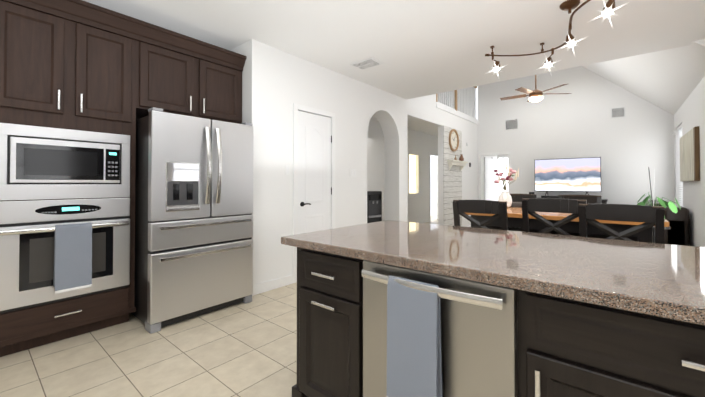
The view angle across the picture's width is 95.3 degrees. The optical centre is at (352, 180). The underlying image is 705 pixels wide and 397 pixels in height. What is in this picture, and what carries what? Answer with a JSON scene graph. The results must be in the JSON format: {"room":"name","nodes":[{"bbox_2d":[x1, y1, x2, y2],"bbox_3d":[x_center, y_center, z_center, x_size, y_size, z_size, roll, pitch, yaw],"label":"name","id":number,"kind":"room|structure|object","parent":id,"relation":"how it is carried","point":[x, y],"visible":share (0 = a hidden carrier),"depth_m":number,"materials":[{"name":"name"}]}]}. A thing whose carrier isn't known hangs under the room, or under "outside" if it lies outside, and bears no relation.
{"room":"kitchen and living room","nodes":[
{"label":"kitchen and living room","id":0,"kind":"room"},
{"bbox_2d":[140,36,199,117],"bbox_3d":[-1.953,-0.930,3.187,0.653,0.610,0.509,-1,-1,40],"label":"upper cabinet","id":1,"kind":"object","parent":0,"relation":"attached to","point":[169,76],"depth_m":2.99,"materials":[{"name":"brown wood"}]},
{"bbox_2d":[0,215,437,396],"bbox_3d":[1.734,1.290,3.687,9.600,0.100,14.600,-1,-1,40],"label":"floor","id":2,"kind":"structure","parent":0,"point":[242,349],"depth_m":2.19,"materials":[{"name":"tile"}]},
{"bbox_2d":[0,0,139,356],"bbox_3d":[-2.399,-0.006,2.625,0.676,2.470,0.910,-1,-1,40],"label":"tall cabinet","id":3,"kind":"object","parent":2,"relation":"on","point":[84,86],"depth_m":2.40,"materials":[{"name":"brown wood"}]},
{"bbox_2d":[0,198,129,313],"bbox_3d":[-2.116,0.524,2.406,0.124,0.755,0.782,-1,-1,40],"label":"oven","id":4,"kind":"object","parent":3,"relation":"in","point":[54,251],"depth_m":2.35,"materials":[{"name":"silver metal"}]},
{"bbox_2d":[0,123,129,200],"bbox_3d":[-2.149,-0.121,2.444,0.033,0.526,0.778,-1,-1,40],"label":"microwave","id":5,"kind":"object","parent":3,"relation":"in","point":[39,162],"depth_m":2.40,"materials":[{"name":"silver metal"}]},
{"bbox_2d":[131,107,253,333],"bbox_3d":[-1.625,0.327,3.182,0.984,1.815,0.933,-1,-1,40],"label":"refrigerator","id":6,"kind":"object","parent":2,"relation":"on","point":[193,216],"visible":0.98,"depth_m":2.80,"materials":[{"name":"grey metal"}]},
{"bbox_2d":[367,191,381,222],"bbox_3d":[0.308,0.737,6.052,0.370,1.060,0.400,0,-1,-38],"label":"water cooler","id":7,"kind":"object","parent":2,"relation":"on","point":[374,206],"visible":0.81,"depth_m":5.91,"materials":[{"name":"black plastic"}]},
{"bbox_2d":[453,200,507,229],"bbox_3d":[1.223,0.701,2.912,0.441,1.062,0.515,-1,-1,40],"label":"chair","id":8,"kind":"object","parent":2,"relation":"on","point":[498,209],"visible":0.33,"depth_m":2.72,"materials":[{"name":"black paint"}]},
{"bbox_2d":[281,240,704,396],"bbox_3d":[1.147,0.766,0.836,3.362,0.885,0.737,-1,-1,40],"label":"kitchen island","id":9,"kind":"object","parent":2,"relation":"on","point":[389,308],"depth_m":1.08,"materials":[{"name":"brown wood"}]},
{"bbox_2d":[362,260,517,396],"bbox_3d":[0.269,0.770,1.178,0.599,0.884,0.118,-1,-1,40],"label":"dishwasher","id":10,"kind":"object","parent":9,"relation":"in","point":[428,332],"depth_m":1.12,"materials":[{"name":"silver metal"}]},
{"bbox_2d":[386,275,443,396],"bbox_3d":[0.224,0.595,1.168,0.200,0.465,0.060,-1,-1,40],"label":"dish towel","id":11,"kind":"object","parent":10,"relation":"hanging from","point":[415,303],"depth_m":1.14,"materials":[{"name":"blue fabric"}]},
{"bbox_2d":[281,220,704,319],"bbox_3d":[1.263,0.313,0.974,3.430,0.050,1.015,-1,-1,40],"label":"island countertop","id":12,"kind":"structure","parent":9,"relation":"on","point":[663,277],"depth_m":1.21,"materials":[{"name":"brown stone"}]},
{"bbox_2d":[512,202,521,207],"bbox_3d":[3.408,0.799,5.402,1.820,0.920,0.970,-1,-1,40],"label":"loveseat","id":13,"kind":"object","parent":2,"relation":"on","point":[517,204],"depth_m":5.37,"materials":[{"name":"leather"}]},
{"bbox_2d":[510,194,536,207],"bbox_3d":[2.149,0.716,4.269,0.441,1.062,0.515,-1,-1,40],"label":"chair","id":14,"kind":"object","parent":2,"relation":"on","point":[517,197],"visible":0.04,"depth_m":4.43,"materials":[{"name":"black paint"}]},
{"bbox_2d":[522,198,586,235],"bbox_3d":[1.756,0.689,2.754,0.441,1.082,0.515,-1,-1,40],"label":"chair","id":15,"kind":"object","parent":2,"relation":"on","point":[531,206],"visible":0.23,"depth_m":2.59,"materials":[{"name":"black paint"}]},
{"bbox_2d":[464,207,669,242],"bbox_3d":[2.049,0.780,3.260,1.600,0.912,0.900,-1,-1,40],"label":"dining table","id":16,"kind":"object","parent":2,"relation":"on","point":[515,220],"visible":0.15,"depth_m":2.99,"materials":[{"name":"brown wood"}]},
{"bbox_2d":[494,161,518,207],"bbox_3d":[1.824,0.050,3.825,0.275,0.556,0.293,-1,-1,40],"label":"vase","id":17,"kind":"object","parent":16,"relation":"on","point":[504,195],"visible":0.92,"depth_m":3.78,"materials":[{"name":"white ceramic"}]},
{"bbox_2d":[537,197,607,203],"bbox_3d":[4.887,0.852,7.391,1.540,0.860,0.480,-1,-1,40],"label":"tv stand","id":18,"kind":"object","parent":2,"relation":"on","point":[604,201],"visible":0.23,"depth_m":6.77,"materials":[{"name":"black paint"}]},
{"bbox_2d":[529,157,600,197],"bbox_3d":[4.813,-0.037,7.344,1.380,0.914,0.197,-1,-1,40],"label":"tv","id":19,"kind":"object","parent":18,"relation":"on","point":[572,175],"visible":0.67,"depth_m":7.27,"materials":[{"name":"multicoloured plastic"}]},
{"bbox_2d":[558,195,601,203],"bbox_3d":[2.692,0.711,3.842,0.441,1.062,0.515,-1,-1,40],"label":"chair","id":20,"kind":"object","parent":2,"relation":"on","point":[592,199],"visible":0.17,"depth_m":3.97,"materials":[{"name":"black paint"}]},
{"bbox_2d":[579,204,664,243],"bbox_3d":[1.942,0.694,2.337,0.441,1.062,0.515,-1,-1,40],"label":"chair","id":21,"kind":"object","parent":2,"relation":"on","point":[650,216],"visible":0.33,"depth_m":2.14,"materials":[{"name":"black paint"}]},
{"bbox_2d":[637,167,680,242],"bbox_3d":[4.107,0.537,4.353,0.479,1.421,0.388,-1,-1,40],"label":"potted plant","id":22,"kind":"object","parent":2,"relation":"on","point":[670,205],"visible":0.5,"depth_m":4.32,"materials":[{"name":"green plant"}]},
{"bbox_2d":[645,200,689,245],"bbox_3d":[5.317,0.825,5.879,0.960,0.880,2.050,-1,-1,40],"label":"sofa","id":23,"kind":"object","parent":2,"relation":"on","point":[678,233],"visible":0.25,"depth_m":4.88,"materials":[{"name":"brown leather"}]},
{"bbox_2d":[230,42,245,122],"bbox_3d":[-1.456,-0.138,3.839,0.830,2.760,0.120,-1,-1,40],"label":"wall","id":24,"kind":"structure","parent":0,"point":[240,49],"depth_m":3.54,"materials":[{"name":"white paint"}]},
{"bbox_2d":[246,39,477,284],"bbox_3d":[1.120,-2.180,6.362,0.320,6.900,7.260,-1,-1,40],"label":"wall","id":25,"kind":"structure","parent":0,"point":[279,83],"depth_m":4.40,"materials":[{"name":"white paint"}]},
{"bbox_2d":[200,56,242,123],"bbox_3d":[-1.626,-0.926,3.579,0.653,0.610,0.511,-1,-1,40],"label":"upper cabinet","id":26,"kind":"object","parent":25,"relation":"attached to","point":[220,83],"depth_m":3.37,"materials":[{"name":"brown wood"}]},
{"bbox_2d":[252,274,292,295],"bbox_3d":[-0.902,1.185,3.643,0.013,0.110,0.578,-1,-1,40],"label":"baseboard","id":27,"kind":"structure","parent":25,"relation":"attached to","point":[266,286],"depth_m":3.63,"materials":[{"name":"white wood"}]},
{"bbox_2d":[285,165,289,174],"bbox_3d":[-0.769,-0.118,3.819,0.008,0.116,0.075,-1,-1,40],"label":"light switch","id":28,"kind":"object","parent":25,"relation":"attached to","point":[287,169],"visible":1,"depth_m":3.81,"materials":[{"name":"white plastic"}]},
{"bbox_2d":[293,103,334,282],"bbox_3d":[-0.478,0.158,4.159,0.016,2.175,0.740,-1,-1,40],"label":"door frame","id":29,"kind":"structure","parent":25,"relation":"attached to","point":[296,107],"depth_m":3.91,"materials":[{"name":"white wood"}]},
{"bbox_2d":[298,111,331,233],"bbox_3d":[-0.477,0.191,4.163,0.091,2.094,0.604,-1,-1,40],"label":"pantry door","id":30,"kind":"structure","parent":25,"relation":"in","point":[314,172],"depth_m":4.16,"materials":[{"name":"white wood"}]},
{"bbox_2d":[443,126,461,225],"bbox_3d":[2.371,0.033,7.570,0.016,2.500,1.045,-1,-1,40],"label":"panel","id":31,"kind":"object","parent":25,"relation":"attached to","point":[452,183],"visible":0.64,"depth_m":7.42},
{"bbox_2d":[449,129,458,150],"bbox_3d":[2.390,-0.937,7.554,0.045,0.524,0.524,-1,-1,40],"label":"clock","id":32,"kind":"object","parent":31,"relation":"attached to","point":[453,140],"visible":1,"depth_m":7.55,"materials":[{"name":"brown wood"}]},
{"bbox_2d":[447,154,467,170],"bbox_3d":[2.490,-0.419,7.595,0.142,0.406,0.900,-1,-1,40],"label":"mantel shelf","id":33,"kind":"object","parent":31,"relation":"attached to","point":[461,162],"visible":1,"depth_m":7.58,"materials":[{"name":"white wood"}]},
{"bbox_2d":[454,154,463,160],"bbox_3d":[2.528,-0.539,7.640,0.110,0.165,0.455,-1,-1,40],"label":"vase","id":34,"kind":"object","parent":33,"relation":"on","point":[461,158],"depth_m":7.73,"materials":[{"name":"brown ceramic"}]},
{"bbox_2d":[436,86,478,124],"bbox_3d":[2.602,-2.142,7.977,0.165,1.180,2.640,-1,-1,40],"label":"rail","id":35,"kind":"object","parent":25,"relation":"attached to","point":[462,102],"visible":0.58,"depth_m":8.11,"materials":[{"name":"white wood"}]},
{"bbox_2d":[83,0,704,136],"bbox_3d":[1.541,-1.592,3.489,9.600,0.140,14.000,-1,-1,40],"label":"ceiling","id":36,"kind":"structure","parent":0,"point":[419,48],"depth_m":3.29,"materials":[{"name":"white paint"}]},
{"bbox_2d":[350,57,383,69],"bbox_3d":[0.184,-1.506,4.172,0.360,0.016,0.250,-1,-1,40],"label":"ceiling vent","id":37,"kind":"object","parent":36,"relation":"in","point":[367,63],"visible":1,"depth_m":4.14,"materials":[{"name":"white metal"}]},
{"bbox_2d":[485,0,616,74],"bbox_3d":[2.024,-1.321,2.987,0.687,0.413,1.653,0,-1,-15],"label":"track light","id":38,"kind":"object","parent":36,"relation":"attached to","point":[607,10],"visible":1,"depth_m":2.94,"materials":[{"name":"brown metal"}]},
{"bbox_2d":[367,120,437,221],"bbox_3d":[0.469,-0.093,7.899,0.120,2.760,8.580,-1,-1,40],"label":"wall","id":39,"kind":"structure","parent":0,"point":[421,145],"depth_m":9.34,"materials":[{"name":"white paint"}]},
{"bbox_2d":[412,218,429,222],"bbox_3d":[0.155,1.227,7.404,0.013,0.110,7.200,-1,-1,40],"label":"baseboard","id":40,"kind":"structure","parent":39,"relation":"attached to","point":[424,220],"depth_m":9.80,"materials":[{"name":"white"}]},
{"bbox_2d":[429,152,437,221],"bbox_3d":[2.687,0.223,10.446,0.016,2.185,0.830,-1,-1,40],"label":"door frame","id":41,"kind":"structure","parent":39,"relation":"attached to","point":[435,154],"depth_m":10.13,"materials":[{"name":"white wood"}]},
{"bbox_2d":[482,155,507,200],"bbox_3d":[4.804,-0.049,9.190,1.920,2.700,1.840,-1,-1,40],"label":"wall","id":42,"kind":"structure","parent":0,"point":[499,163],"depth_m":10.18,"materials":[{"name":"white paint"}]},
{"bbox_2d":[484,157,492,200],"bbox_3d":[4.054,0.305,9.558,0.050,2.000,0.730,-1,-1,40],"label":"door","id":43,"kind":"structure","parent":42,"relation":"in","point":[488,178],"depth_m":9.48,"materials":[{"name":"white wood"}]},
{"bbox_2d":[478,66,674,204],"bbox_3d":[5.062,-2.215,7.721,3.990,7.000,0.120,-1,-1,40],"label":"wall","id":44,"kind":"structure","parent":0,"point":[633,145],"depth_m":7.42,"materials":[{"name":"white paint"}]},
{"bbox_2d":[478,152,510,199],"bbox_3d":[3.818,0.278,8.644,0.830,2.035,0.016,-1,-1,40],"label":"door frame","id":45,"kind":"structure","parent":44,"relation":"attached to","point":[498,153],"depth_m":8.74,"materials":[{"name":"white wood"}]},
{"bbox_2d":[505,118,518,130],"bbox_3d":[4.151,-1.453,8.385,0.330,0.290,0.016,-1,-1,40],"label":"wall air vent","id":46,"kind":"object","parent":44,"relation":"attached to","point":[511,124],"visible":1,"depth_m":8.37,"materials":[{"name":"white metal"}]},
{"bbox_2d":[610,106,625,118],"bbox_3d":[5.794,-1.473,7.013,0.260,0.240,0.016,-1,-1,40],"label":"wall air vent","id":47,"kind":"object","parent":44,"relation":"attached to","point":[617,112],"visible":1,"depth_m":7.00,"materials":[{"name":"white metal"}]},
{"bbox_2d":[582,39,704,114],"bbox_3d":[3.493,-3.380,6.432,4.750,4.395,4.130,-1,-1,40],"label":"ceiling","id":48,"kind":"structure","parent":0,"point":[668,80],"depth_m":5.14,"materials":[{"name":"white paint"}]},
{"bbox_2d":[500,75,570,102],"bbox_3d":[3.635,-2.386,6.459,1.243,1.683,1.292,-1,-1,40],"label":"ceiling fan","id":49,"kind":"object","parent":48,"relation":"hanging from","point":[536,95],"visible":0.92,"depth_m":6.35,"materials":[{"name":"brown wood"}]},
{"bbox_2d":[674,76,704,246],"bbox_3d":[5.263,-0.121,4.919,0.120,2.750,4.130,-1,-1,40],"label":"wall","id":50,"kind":"structure","parent":0,"point":[689,115],"depth_m":4.71,"materials":[{"name":"white paint"}]},
{"bbox_2d":[677,124,682,206],"bbox_3d":[6.059,-0.081,5.888,0.060,1.864,0.850,-1,-1,40],"label":"window blind","id":51,"kind":"object","parent":50,"relation":"attached to","point":[680,129],"visible":0.31,"depth_m":6.09,"materials":[{"name":"white plastic"}]},
{"bbox_2d":[680,126,699,180],"bbox_3d":[5.175,-0.356,4.948,0.046,0.742,1.481,-1,-1,40],"label":"picture","id":52,"kind":"object","parent":50,"relation":"attached to","point":[690,155],"visible":1,"depth_m":4.68,"materials":[{"name":"brown wood"}]}
]}

